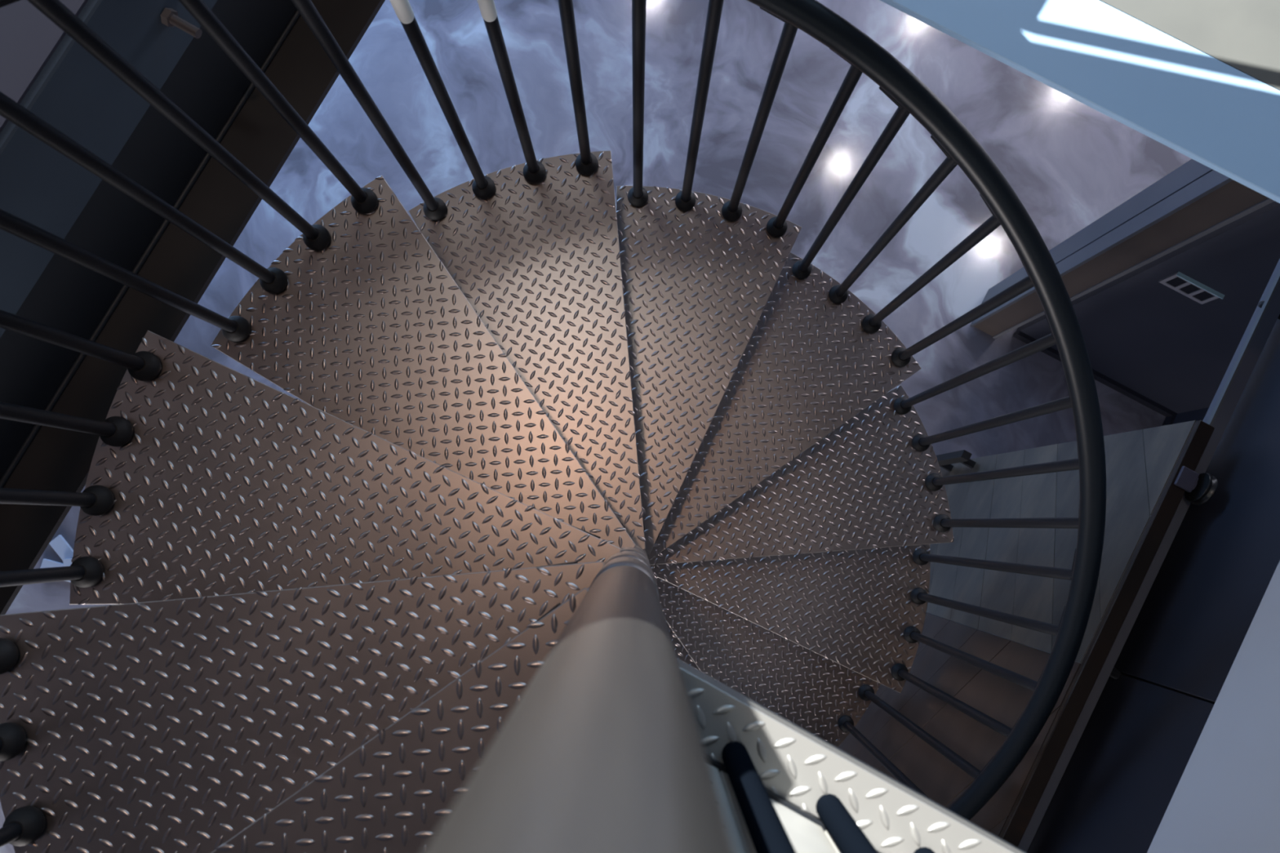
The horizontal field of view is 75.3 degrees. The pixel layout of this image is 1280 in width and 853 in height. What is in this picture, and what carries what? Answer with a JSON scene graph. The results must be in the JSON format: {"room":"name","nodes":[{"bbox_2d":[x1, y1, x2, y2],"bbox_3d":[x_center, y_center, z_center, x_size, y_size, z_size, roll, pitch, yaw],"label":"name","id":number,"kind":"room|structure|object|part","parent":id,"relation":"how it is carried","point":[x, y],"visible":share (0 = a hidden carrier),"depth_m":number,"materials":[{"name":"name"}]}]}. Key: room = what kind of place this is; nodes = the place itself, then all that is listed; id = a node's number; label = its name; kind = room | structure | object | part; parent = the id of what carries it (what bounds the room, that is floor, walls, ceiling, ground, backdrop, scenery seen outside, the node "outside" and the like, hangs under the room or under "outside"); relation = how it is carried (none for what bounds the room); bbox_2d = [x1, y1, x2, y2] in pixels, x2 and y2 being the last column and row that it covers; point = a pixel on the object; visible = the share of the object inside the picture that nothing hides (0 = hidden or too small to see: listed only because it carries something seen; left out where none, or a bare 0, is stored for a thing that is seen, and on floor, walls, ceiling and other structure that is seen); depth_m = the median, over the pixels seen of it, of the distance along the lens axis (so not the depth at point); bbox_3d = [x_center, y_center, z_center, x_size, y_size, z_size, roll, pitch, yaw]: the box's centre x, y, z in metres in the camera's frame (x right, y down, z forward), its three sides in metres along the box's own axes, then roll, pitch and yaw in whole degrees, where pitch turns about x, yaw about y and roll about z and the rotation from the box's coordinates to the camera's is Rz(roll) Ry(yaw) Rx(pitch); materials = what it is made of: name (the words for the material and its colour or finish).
{"room":"spiral staircase","nodes":[
{"label":"spiral staircase","id":0,"kind":"room"},
{"bbox_2d":[0,0,88,133],"bbox_3d":[-4.564,0.054,1.173,5.856,0.027,5.960,28,84,3],"label":"wall","id":1,"kind":"structure","parent":0,"point":[28,38],"depth_m":1.25,"materials":[{"name":"grey"}]},
{"bbox_2d":[0,0,1191,852],"bbox_3d":[0.680,-0.789,3.976,14.000,0.100,13.000,28,84,3],"label":"floor","id":2,"kind":"structure","parent":0,"point":[1069,163],"depth_m":3.98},
{"bbox_2d":[40,534,73,582],"bbox_3d":[-2.601,0.614,3.739,0.209,0.028,0.192,28,84,3],"label":"sheet","id":3,"kind":"object","parent":2,"relation":"on","point":[61,547],"visible":0.46,"depth_m":3.74,"materials":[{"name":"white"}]},
{"bbox_2d":[0,0,1106,852],"bbox_3d":[-0.022,0.314,1.829,1.923,3.922,1.923,28,84,3],"label":"spiral staircase","id":4,"kind":"structure","parent":2,"relation":"on","point":[586,524],"depth_m":1.43,"materials":[{"name":"metal"}]},
{"bbox_3d":[0.034,0.279,0.499,0.095,0.608,0.008,28,84,3],"label":"guard panel","id":5,"kind":"part","parent":4,"relation":"part of","materials":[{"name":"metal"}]},
{"bbox_3d":[0.126,0.328,0.494,0.110,0.608,0.008,28,84,3],"label":"guard panel","id":6,"kind":"part","parent":4,"relation":"part of","materials":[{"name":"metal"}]},
{"bbox_3d":[0.222,0.380,0.489,0.100,0.608,0.008,28,84,3],"label":"guard panel","id":7,"kind":"part","parent":4,"relation":"part of","materials":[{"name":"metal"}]},
{"bbox_2d":[970,159,1274,338],"bbox_3d":[1.664,-0.664,2.661,0.132,2.500,0.201,28,84,3],"label":"steel post","id":8,"kind":"object","parent":2,"relation":"on","point":[1194,200],"visible":0.76,"depth_m":2.68,"materials":[{"name":"steel"}]},
{"bbox_2d":[1016,200,1279,413],"bbox_3d":[2.200,-0.393,2.635,0.930,2.500,0.096,28,84,3],"label":"wall","id":9,"kind":"structure","parent":0,"point":[1175,350],"depth_m":3.12,"materials":[{"name":"paint"}]},
{"bbox_2d":[1012,330,1177,417],"bbox_3d":[2.108,-0.242,3.850,0.810,0.050,0.019,28,84,3],"label":"baseboard","id":10,"kind":"structure","parent":9,"relation":"attached to","point":[1019,335],"depth_m":3.83,"materials":[{"name":"black"}]},
{"bbox_2d":[1158,271,1224,304],"bbox_3d":[1.897,-0.472,2.855,0.171,0.105,0.014,28,84,3],"label":"light switch","id":11,"kind":"object","parent":9,"relation":"attached to","point":[1179,282],"visible":1,"depth_m":2.85,"materials":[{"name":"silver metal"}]},
{"bbox_2d":[1026,319,1279,852],"bbox_3d":[0.814,1.175,2.539,0.040,2.335,3.820,28,84,3],"label":"wall","id":12,"kind":"structure","parent":0,"point":[1124,771],"depth_m":1.76,"materials":[{"name":"black"}]},
{"bbox_2d":[838,420,1217,847],"bbox_3d":[0.969,0.627,2.768,0.165,1.961,1.240,28,84,3],"label":"barn door","id":13,"kind":"structure","parent":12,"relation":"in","point":[1149,471],"depth_m":2.16,"materials":[{"name":"black wood"}]},
{"bbox_3d":[1.226,0.158,3.324,0.051,0.022,0.024,28,84,3],"label":"handle leg","id":14,"kind":"part","parent":13,"relation":"part of","materials":[{"name":"black metal"}]},
{"bbox_3d":[1.190,0.128,3.236,0.034,0.420,0.032,28,84,3],"label":"handle","id":15,"kind":"part","parent":13,"relation":"part of","materials":[{"name":"black metal"}]},
{"bbox_3d":[1.228,0.134,3.105,0.051,0.022,0.024,28,84,3],"label":"handle leg","id":16,"kind":"part","parent":13,"relation":"part of","materials":[{"name":"black metal"}]},
{"bbox_3d":[1.229,0.119,1.864,0.040,0.008,0.048,28,84,3],"label":"hanger plate","id":17,"kind":"part","parent":13,"relation":"part of","materials":[{"name":"grey metal"}]},
{"bbox_3d":[0.787,1.107,1.641,0.012,0.530,1.290,28,84,3],"label":"panel","id":18,"kind":"part","parent":12,"relation":"part of","materials":[{"name":"blue metal"}]},
{"bbox_2d":[1017,258,1279,852],"bbox_3d":[1.029,0.601,1.884,0.070,0.041,2.700,28,84,3],"label":"door track","id":19,"kind":"object","parent":12,"relation":"attached to","point":[1226,398],"visible":0.56,"depth_m":1.92,"materials":[{"name":"grey metal"}]},
{"bbox_3d":[1.410,-0.027,1.768,0.012,0.530,1.302,28,84,3],"label":"panel","id":20,"kind":"part","parent":12,"relation":"part of","materials":[{"name":"blue metal"}]},
{"bbox_2d":[1099,0,1279,90],"bbox_3d":[2.164,-3.749,1.626,14.000,0.029,6.873,28,84,3],"label":"floor","id":21,"kind":"structure","parent":0,"point":[1244,35],"depth_m":1.26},
{"bbox_2d":[1172,407,1208,424],"bbox_3d":[1.764,1.238,2.455,0.125,2.500,3.204,28,84,3],"label":"wall","id":22,"kind":"structure","parent":0,"point":[1197,415],"depth_m":3.69,"materials":[{"name":"paint"}]},
{"bbox_2d":[1161,415,1175,426],"bbox_3d":[1.690,1.345,3.675,0.015,0.050,3.185,28,84,3],"label":"baseboard","id":23,"kind":"structure","parent":22,"relation":"attached to","point":[1168,420],"depth_m":3.82,"materials":[{"name":"black"}]},
{"bbox_2d":[1146,560,1279,852],"bbox_3d":[-0.045,2.476,0.733,0.140,0.965,5.975,28,84,3],"label":"wall","id":24,"kind":"structure","parent":0,"point":[1226,797],"depth_m":1.35,"materials":[{"name":"grey paint"}]},
{"bbox_2d":[880,0,1279,203],"bbox_3d":[0.476,-0.686,1.274,2.290,0.012,0.155,28,84,3],"label":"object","id":25,"kind":"structure","parent":24,"relation":"attached to","point":[1214,113],"depth_m":1.25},
{"bbox_3d":[0.696,-1.069,1.391,14.000,0.100,13.000,28,84,3],"label":"ceiling","id":26,"kind":"structure","parent":0,"visible":0},
{"bbox_2d":[0,0,385,614],"bbox_3d":[-0.730,-0.696,1.479,0.163,0.417,5.400,28,84,3],"label":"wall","id":27,"kind":"structure","parent":26,"relation":"attached to","point":[74,92],"depth_m":1.57,"materials":[{"name":"brown metal"}]}
]}

